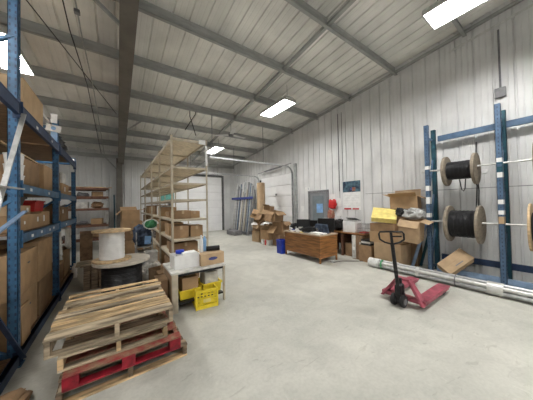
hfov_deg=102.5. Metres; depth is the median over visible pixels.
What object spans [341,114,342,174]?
conduit
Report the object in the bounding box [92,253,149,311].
cable reel
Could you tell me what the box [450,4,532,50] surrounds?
conduit
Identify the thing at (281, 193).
door
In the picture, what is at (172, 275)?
work table
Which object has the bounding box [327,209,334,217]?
bag
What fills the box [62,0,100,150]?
conduit
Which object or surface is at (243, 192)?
pipe
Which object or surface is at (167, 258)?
cardboard box
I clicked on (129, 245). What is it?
cardboard box
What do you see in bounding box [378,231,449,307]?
jack
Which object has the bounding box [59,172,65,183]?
cardboard box
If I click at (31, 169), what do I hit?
cardboard box
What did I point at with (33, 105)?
cardboard box
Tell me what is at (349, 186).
picture
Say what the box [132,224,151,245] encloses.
jacket
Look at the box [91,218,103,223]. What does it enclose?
cardboard box
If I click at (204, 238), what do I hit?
water bottle
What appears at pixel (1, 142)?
wooden lath
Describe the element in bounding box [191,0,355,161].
trim
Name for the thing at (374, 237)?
cardboard box
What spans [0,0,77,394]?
rack
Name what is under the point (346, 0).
conduit
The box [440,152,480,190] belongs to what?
cable reel
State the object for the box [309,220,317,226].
computer monitor
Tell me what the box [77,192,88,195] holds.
bundle
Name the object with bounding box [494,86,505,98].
junction box
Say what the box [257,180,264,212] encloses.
cardboard tube
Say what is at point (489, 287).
bundle
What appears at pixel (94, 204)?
bundle
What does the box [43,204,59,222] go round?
cardboard box
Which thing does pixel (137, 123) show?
trim
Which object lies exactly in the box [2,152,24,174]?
plastic tub
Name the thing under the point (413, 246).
cardboard box
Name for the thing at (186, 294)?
plastic crate
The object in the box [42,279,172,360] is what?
wooden pallet
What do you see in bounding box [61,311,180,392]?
wooden pallet
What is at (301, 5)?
trim
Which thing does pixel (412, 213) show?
packaging
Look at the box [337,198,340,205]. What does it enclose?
notice
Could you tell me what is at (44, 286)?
cardboard box
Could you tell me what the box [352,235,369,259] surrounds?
base cabinet
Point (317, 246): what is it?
office desk
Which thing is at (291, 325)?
floor
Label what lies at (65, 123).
beam
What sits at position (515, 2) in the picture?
trim
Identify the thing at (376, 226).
cardboard box
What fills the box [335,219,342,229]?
backpack
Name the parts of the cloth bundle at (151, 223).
hose coil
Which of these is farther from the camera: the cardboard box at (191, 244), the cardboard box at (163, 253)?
the cardboard box at (163, 253)
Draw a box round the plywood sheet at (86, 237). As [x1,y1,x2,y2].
[80,231,92,267]
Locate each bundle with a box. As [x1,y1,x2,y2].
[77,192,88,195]
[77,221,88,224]
[91,202,103,207]
[143,219,158,229]
[368,257,532,303]
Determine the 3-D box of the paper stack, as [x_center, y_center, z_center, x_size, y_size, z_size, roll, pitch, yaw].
[-1.369,1.029,3.770,0.240,0.235,0.200,0,-1,-35]
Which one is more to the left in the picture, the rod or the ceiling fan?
the rod
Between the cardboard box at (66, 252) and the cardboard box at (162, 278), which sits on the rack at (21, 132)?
the cardboard box at (66, 252)
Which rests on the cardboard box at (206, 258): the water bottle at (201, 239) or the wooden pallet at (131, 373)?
the water bottle at (201, 239)
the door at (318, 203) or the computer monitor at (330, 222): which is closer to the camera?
the computer monitor at (330, 222)
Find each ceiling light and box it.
[0,24,6,34]
[0,41,6,69]
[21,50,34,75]
[204,144,223,153]
[260,95,295,117]
[422,0,487,29]
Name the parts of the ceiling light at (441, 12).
lamp panel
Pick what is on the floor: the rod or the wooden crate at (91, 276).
the wooden crate at (91, 276)
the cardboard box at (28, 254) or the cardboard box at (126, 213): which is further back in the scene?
the cardboard box at (126, 213)
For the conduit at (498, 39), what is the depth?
4.53 m
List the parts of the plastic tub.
plastic tub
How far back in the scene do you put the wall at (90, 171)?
10.94 m
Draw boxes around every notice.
[336,207,342,215]
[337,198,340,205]
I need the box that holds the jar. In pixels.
[176,249,183,256]
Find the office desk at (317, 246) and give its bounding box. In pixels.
[284,230,337,263]
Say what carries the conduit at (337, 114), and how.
attached to the wall at (381, 142)
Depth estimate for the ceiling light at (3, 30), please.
3.74 m
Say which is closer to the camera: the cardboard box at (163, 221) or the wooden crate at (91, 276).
the wooden crate at (91, 276)
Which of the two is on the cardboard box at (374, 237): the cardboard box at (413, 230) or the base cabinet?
the cardboard box at (413, 230)
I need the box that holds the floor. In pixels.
[0,229,532,399]
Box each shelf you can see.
[59,186,108,243]
[178,289,222,304]
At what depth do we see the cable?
4.81 m
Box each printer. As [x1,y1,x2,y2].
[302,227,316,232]
[343,217,362,232]
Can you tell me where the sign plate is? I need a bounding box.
[45,123,61,132]
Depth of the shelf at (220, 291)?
3.52 m
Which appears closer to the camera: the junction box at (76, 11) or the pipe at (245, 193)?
the junction box at (76, 11)
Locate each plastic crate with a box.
[178,283,202,300]
[192,283,217,310]
[198,277,221,293]
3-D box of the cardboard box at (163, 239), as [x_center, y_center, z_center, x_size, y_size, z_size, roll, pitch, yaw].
[-2.889,1.082,6.245,0.500,0.251,1.202,-1,-1,-33]
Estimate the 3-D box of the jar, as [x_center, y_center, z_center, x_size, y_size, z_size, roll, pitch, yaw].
[-1.522,1.015,3.761,0.140,0.270,0.140,0,-1,-35]
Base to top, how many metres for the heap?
0.118 m
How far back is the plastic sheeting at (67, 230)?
5.01 m
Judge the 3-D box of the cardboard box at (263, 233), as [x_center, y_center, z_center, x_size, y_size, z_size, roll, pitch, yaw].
[0.079,1.459,9.159,0.440,0.401,0.552,0,-1,-41]
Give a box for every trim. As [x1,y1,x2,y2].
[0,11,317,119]
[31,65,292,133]
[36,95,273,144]
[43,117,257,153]
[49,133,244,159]
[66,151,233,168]
[93,0,119,25]
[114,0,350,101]
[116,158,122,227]
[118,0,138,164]
[127,120,141,130]
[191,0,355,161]
[233,0,523,165]
[285,0,397,75]
[293,163,297,222]
[368,185,532,193]
[452,18,466,36]
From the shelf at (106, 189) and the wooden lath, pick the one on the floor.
the shelf at (106, 189)
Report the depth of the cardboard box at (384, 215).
5.68 m
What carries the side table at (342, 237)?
on the floor
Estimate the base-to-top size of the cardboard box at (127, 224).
0.331 m
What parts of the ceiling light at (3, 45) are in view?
lamp panel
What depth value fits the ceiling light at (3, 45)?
4.36 m
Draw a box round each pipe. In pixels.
[113,195,114,227]
[232,184,237,228]
[233,189,237,228]
[235,187,239,228]
[236,184,241,229]
[236,187,240,228]
[238,182,243,229]
[238,189,241,227]
[239,192,243,229]
[240,181,245,229]
[241,193,245,230]
[242,181,247,230]
[243,190,247,230]
[244,182,249,230]
[245,186,249,231]
[246,184,250,231]
[247,183,252,231]
[248,186,253,231]
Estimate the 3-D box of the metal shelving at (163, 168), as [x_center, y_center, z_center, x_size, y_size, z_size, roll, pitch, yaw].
[-3.541,0.338,7.256,0.740,3.120,6.904,0,-1,-35]
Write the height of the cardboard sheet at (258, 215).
0.274 m
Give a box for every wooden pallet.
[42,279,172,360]
[55,320,186,399]
[57,297,167,373]
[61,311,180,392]
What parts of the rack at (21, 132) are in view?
label strip, label strip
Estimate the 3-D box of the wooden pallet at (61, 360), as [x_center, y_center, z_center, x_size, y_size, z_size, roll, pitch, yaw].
[-1.744,1.446,2.531,0.908,0.130,1.060,0,-1,-34]
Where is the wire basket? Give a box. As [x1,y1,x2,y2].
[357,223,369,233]
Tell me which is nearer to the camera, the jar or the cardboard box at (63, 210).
the jar
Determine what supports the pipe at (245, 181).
on the stand
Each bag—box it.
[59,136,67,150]
[142,261,160,284]
[315,223,328,233]
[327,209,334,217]
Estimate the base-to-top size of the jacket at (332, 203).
0.372 m
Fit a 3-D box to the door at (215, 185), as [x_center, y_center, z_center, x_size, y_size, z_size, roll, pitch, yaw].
[-4.280,0.200,13.412,3.420,3.640,0.095,0,-1,-35]
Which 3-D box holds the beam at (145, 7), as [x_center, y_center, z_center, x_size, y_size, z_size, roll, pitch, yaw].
[-1.721,-3.527,4.256,11.278,0.246,0.135,0,-1,-35]
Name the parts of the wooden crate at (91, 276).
lid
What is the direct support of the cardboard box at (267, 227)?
on the cardboard box at (263, 233)
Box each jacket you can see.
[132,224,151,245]
[328,199,336,208]
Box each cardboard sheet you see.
[250,209,258,217]
[254,213,261,219]
[264,213,272,221]
[267,225,276,232]
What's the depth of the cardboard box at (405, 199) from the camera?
5.56 m
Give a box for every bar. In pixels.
[422,159,531,172]
[432,220,526,225]
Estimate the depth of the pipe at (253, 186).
11.87 m
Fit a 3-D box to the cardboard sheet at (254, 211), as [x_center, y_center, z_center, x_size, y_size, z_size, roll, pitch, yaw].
[-0.549,0.623,9.748,0.213,0.419,0.535,0,-1,-33]
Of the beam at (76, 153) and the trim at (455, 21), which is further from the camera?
the beam at (76, 153)
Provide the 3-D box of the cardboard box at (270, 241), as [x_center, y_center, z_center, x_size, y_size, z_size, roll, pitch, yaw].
[0.146,1.757,9.136,0.500,0.201,0.502,0,-1,-35]
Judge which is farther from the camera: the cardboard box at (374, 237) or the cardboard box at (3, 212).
the cardboard box at (374, 237)
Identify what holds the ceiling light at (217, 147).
hanging from the ceiling
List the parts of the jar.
lid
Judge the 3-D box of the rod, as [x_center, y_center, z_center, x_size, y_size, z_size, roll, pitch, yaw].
[-4.165,-3.198,4.269,0.018,0.568,5.915,-1,-1,-16]
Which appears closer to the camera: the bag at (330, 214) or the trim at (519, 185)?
the trim at (519, 185)
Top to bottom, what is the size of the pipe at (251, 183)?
2.760 m
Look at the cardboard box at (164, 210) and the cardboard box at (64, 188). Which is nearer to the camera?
the cardboard box at (64, 188)
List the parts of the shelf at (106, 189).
post, post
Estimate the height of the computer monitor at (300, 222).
0.380 m
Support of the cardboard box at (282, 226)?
on the cardboard box at (275, 236)
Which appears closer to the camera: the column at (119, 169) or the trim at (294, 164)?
the trim at (294, 164)
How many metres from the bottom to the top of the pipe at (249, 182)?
2.875 m
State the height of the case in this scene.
0.240 m
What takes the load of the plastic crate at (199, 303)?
on the floor
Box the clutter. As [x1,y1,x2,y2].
[290,223,296,228]
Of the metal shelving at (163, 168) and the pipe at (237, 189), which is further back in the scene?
the pipe at (237, 189)
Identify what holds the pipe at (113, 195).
on the floor
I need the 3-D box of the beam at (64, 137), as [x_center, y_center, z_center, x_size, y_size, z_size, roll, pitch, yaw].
[-5.998,-2.584,10.391,11.278,0.246,0.135,0,-1,-35]
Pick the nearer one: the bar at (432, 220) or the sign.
the bar at (432, 220)
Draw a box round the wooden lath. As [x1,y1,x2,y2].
[0,140,38,163]
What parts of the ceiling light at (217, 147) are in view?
lamp panel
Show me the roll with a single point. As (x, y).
(215, 247)
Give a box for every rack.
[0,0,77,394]
[411,103,532,289]
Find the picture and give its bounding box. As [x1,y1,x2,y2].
[343,180,359,191]
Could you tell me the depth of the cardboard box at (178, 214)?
4.50 m
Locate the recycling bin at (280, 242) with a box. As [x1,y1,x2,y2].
[276,239,284,253]
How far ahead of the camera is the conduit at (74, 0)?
4.91 m
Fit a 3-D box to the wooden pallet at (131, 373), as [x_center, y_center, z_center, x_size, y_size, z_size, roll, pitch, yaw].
[-1.680,1.714,2.580,1.097,0.130,1.160,0,-1,-36]
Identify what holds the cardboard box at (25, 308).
on the rack at (21, 132)
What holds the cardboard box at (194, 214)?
on the metal shelving at (163, 168)
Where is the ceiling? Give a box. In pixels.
[0,0,507,163]
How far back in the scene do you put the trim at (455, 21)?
4.76 m
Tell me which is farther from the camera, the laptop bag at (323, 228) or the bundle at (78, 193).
the bundle at (78, 193)
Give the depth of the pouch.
5.29 m
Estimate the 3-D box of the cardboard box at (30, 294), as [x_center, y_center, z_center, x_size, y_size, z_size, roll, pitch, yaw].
[-3.386,1.421,2.508,0.802,0.541,0.822,0,-1,-35]
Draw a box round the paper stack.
[181,250,196,255]
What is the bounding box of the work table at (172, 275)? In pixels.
[163,262,225,314]
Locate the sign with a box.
[161,193,173,200]
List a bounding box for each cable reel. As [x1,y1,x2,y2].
[91,228,131,264]
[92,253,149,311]
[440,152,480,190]
[443,184,486,243]
[527,203,532,250]
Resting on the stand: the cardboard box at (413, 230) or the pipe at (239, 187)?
the pipe at (239, 187)
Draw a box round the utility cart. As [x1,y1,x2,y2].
[134,231,152,264]
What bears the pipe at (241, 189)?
on the stand
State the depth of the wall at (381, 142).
5.43 m
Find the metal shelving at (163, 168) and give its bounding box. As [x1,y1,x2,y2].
[140,134,208,277]
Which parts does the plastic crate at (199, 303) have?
corner post, corner post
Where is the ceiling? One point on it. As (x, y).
(397, 31)
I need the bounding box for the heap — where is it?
[0,388,32,399]
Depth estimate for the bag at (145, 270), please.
4.55 m
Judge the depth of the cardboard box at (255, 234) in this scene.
9.57 m
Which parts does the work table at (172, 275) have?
panel, leg, leg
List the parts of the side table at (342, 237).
leg, panel, panel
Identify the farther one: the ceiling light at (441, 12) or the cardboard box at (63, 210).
the cardboard box at (63, 210)
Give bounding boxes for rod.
[26,0,115,112]
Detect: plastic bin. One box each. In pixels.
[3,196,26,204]
[22,200,44,211]
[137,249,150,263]
[144,249,157,263]
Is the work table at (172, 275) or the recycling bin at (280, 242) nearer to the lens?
the work table at (172, 275)
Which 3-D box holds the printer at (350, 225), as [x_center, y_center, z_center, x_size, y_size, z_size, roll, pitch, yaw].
[2.757,0.787,6.854,0.400,0.453,0.440,0,-1,-35]
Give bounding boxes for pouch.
[144,236,150,243]
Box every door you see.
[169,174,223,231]
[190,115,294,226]
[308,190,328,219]
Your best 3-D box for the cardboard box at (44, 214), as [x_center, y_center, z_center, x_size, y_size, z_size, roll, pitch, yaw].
[-3.976,0.303,3.375,0.702,0.231,0.502,0,-1,-35]
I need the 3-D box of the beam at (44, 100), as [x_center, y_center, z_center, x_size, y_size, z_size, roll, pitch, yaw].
[-4.287,-2.961,7.937,11.278,0.246,0.135,0,-1,-35]
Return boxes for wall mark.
[462,139,474,147]
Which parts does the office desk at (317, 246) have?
panel, leg, panel, leg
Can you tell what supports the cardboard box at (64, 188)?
on the rack at (21, 132)
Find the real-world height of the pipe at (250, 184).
2.771 m
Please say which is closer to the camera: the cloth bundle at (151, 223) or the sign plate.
the sign plate
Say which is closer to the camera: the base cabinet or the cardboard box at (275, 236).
the base cabinet
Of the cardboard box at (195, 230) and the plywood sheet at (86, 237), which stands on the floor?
the plywood sheet at (86, 237)
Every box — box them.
[0,73,42,126]
[0,154,38,187]
[0,205,29,215]
[0,213,40,233]
[0,236,51,281]
[0,246,36,302]
[0,281,36,351]
[21,300,30,345]
[30,211,48,225]
[37,270,51,315]
[38,164,51,190]
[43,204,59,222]
[52,246,69,278]
[52,262,62,289]
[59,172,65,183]
[60,183,68,194]
[60,207,67,220]
[74,8,79,15]
[76,202,88,208]
[91,191,102,195]
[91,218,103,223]
[116,207,144,221]
[120,220,141,231]
[124,231,132,240]
[125,240,142,253]
[149,264,163,283]
[153,205,168,214]
[154,274,167,296]
[156,232,166,244]
[156,244,166,264]
[157,219,170,231]
[158,207,176,215]
[165,222,183,235]
[165,255,198,276]
[169,240,197,252]
[170,210,190,218]
[170,252,199,269]
[174,224,188,238]
[178,274,197,290]
[189,224,202,236]
[191,210,199,217]
[197,250,223,266]
[200,269,217,283]
[251,213,264,222]
[252,231,260,241]
[259,223,271,229]
[260,229,272,239]
[261,208,285,222]
[262,204,273,210]
[262,239,272,244]
[270,221,290,234]
[273,234,284,245]
[345,242,351,255]
[359,244,373,262]
[369,231,408,244]
[370,222,398,231]
[371,207,396,223]
[374,242,410,265]
[382,189,425,208]
[396,209,422,266]
[397,217,432,243]
[437,248,473,273]
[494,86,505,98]
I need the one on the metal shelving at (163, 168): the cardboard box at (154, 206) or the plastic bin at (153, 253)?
the cardboard box at (154, 206)
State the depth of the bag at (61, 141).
4.43 m
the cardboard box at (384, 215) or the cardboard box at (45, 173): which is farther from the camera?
the cardboard box at (384, 215)
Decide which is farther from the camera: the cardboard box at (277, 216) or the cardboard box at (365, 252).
the cardboard box at (277, 216)
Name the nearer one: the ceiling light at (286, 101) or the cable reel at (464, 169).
the cable reel at (464, 169)
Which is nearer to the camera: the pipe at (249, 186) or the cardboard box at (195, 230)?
the cardboard box at (195, 230)
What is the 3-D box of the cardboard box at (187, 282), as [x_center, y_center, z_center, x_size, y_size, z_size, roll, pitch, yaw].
[-1.362,1.466,3.712,0.260,0.330,0.300,0,-1,-35]
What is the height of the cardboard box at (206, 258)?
0.201 m
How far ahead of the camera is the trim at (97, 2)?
3.55 m
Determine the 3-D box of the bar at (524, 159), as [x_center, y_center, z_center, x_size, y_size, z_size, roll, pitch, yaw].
[4.576,-0.719,4.163,0.036,0.036,2.650,0,-1,-35]
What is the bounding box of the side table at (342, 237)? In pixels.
[334,229,369,254]
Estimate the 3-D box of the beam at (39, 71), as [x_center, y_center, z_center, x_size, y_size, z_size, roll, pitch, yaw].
[-3.432,-3.150,6.710,11.278,0.246,0.135,0,-1,-35]
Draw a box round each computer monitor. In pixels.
[297,219,309,227]
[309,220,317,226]
[318,218,334,232]
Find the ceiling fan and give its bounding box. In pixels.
[213,127,244,138]
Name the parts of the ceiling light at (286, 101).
lamp panel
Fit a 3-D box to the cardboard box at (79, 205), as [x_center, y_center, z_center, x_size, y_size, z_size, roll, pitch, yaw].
[-7.170,0.209,8.347,0.340,0.240,0.420,0,-1,-34]
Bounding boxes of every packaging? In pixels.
[395,207,405,216]
[402,208,425,219]
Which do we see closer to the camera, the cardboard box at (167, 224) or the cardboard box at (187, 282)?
the cardboard box at (187, 282)
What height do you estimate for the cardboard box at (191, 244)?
0.251 m
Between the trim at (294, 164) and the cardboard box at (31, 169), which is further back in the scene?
the trim at (294, 164)
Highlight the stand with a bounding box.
[229,190,255,234]
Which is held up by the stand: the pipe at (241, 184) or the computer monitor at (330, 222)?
the pipe at (241, 184)
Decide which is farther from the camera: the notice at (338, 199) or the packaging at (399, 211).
the notice at (338, 199)
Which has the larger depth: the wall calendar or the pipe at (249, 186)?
the pipe at (249, 186)
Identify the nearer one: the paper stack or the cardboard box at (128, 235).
the paper stack
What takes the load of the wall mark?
attached to the wall at (381, 142)
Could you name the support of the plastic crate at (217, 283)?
on the work table at (172, 275)
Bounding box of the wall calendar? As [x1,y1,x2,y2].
[343,180,360,209]
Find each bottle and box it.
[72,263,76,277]
[199,235,202,251]
[203,235,205,250]
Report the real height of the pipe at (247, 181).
2.934 m
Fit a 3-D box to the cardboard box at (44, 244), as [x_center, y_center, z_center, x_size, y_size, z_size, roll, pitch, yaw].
[-3.887,0.923,3.235,0.780,0.581,0.742,0,-1,-34]
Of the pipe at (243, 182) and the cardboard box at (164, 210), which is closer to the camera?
the cardboard box at (164, 210)
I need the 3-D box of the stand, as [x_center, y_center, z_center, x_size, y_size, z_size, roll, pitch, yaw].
[-1.408,0.702,12.781,0.880,2.500,2.600,0,-1,-35]
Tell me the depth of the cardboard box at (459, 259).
4.56 m
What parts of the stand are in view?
post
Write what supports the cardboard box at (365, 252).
on the floor
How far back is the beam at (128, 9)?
4.43 m
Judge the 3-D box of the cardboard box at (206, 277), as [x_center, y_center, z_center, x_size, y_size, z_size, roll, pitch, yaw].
[-1.062,1.459,3.946,0.240,0.340,0.280,0,-1,-35]
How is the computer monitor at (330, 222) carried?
on the office desk at (317, 246)
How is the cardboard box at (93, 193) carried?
on the shelf at (106, 189)
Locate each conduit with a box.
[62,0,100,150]
[74,0,104,153]
[327,0,347,21]
[337,114,339,190]
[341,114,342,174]
[448,5,532,52]
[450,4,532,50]
[497,29,500,87]
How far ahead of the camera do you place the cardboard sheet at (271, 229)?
8.65 m
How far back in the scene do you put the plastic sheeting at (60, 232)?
4.33 m
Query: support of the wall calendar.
attached to the wall at (381, 142)
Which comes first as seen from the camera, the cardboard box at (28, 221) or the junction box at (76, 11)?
the cardboard box at (28, 221)
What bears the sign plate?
attached to the rack at (21, 132)
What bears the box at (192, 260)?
on the work table at (172, 275)
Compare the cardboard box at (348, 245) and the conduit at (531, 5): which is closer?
the conduit at (531, 5)
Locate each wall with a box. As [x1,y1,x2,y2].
[0,147,233,244]
[234,0,532,282]
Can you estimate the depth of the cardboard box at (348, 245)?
6.78 m
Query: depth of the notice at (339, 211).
7.86 m
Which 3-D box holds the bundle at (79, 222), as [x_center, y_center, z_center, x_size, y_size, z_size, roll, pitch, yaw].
[-7.154,0.885,8.337,0.420,0.147,0.493,0,-1,-35]
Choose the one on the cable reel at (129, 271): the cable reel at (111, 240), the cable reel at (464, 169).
the cable reel at (111, 240)
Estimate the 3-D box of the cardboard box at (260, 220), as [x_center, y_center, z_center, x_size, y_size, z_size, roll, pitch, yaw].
[-0.378,0.819,9.754,0.601,0.476,0.816,-1,-1,-29]
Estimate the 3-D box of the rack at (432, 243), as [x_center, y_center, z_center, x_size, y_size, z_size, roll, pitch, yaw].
[4.623,-0.096,4.400,0.525,3.560,2.901,0,-1,-35]
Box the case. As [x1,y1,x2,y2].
[227,229,241,235]
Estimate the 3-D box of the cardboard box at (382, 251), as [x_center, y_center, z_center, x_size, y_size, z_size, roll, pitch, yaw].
[3.360,1.433,5.717,0.562,0.601,0.682,0,-1,-35]
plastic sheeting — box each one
[50,230,62,259]
[61,227,70,248]
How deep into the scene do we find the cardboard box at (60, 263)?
4.49 m
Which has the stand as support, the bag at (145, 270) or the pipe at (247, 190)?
the pipe at (247, 190)
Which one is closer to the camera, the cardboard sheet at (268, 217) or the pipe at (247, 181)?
the cardboard sheet at (268, 217)
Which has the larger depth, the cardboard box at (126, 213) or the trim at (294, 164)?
the trim at (294, 164)
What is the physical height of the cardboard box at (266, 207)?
0.299 m
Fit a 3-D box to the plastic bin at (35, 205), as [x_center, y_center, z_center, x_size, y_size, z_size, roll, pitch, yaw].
[-3.834,0.099,3.395,0.364,0.173,0.524,0,-1,-35]
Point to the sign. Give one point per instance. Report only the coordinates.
(168, 197)
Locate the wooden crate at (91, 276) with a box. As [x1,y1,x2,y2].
[75,259,100,290]
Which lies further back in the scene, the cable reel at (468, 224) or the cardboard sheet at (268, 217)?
the cardboard sheet at (268, 217)
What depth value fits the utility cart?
5.36 m
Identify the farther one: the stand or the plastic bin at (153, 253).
the stand
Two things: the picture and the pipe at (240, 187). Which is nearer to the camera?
the picture
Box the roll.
[206,245,219,250]
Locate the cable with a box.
[475,142,479,205]
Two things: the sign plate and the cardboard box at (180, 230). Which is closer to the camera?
the sign plate
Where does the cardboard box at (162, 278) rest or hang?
on the floor
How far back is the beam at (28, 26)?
5.17 m

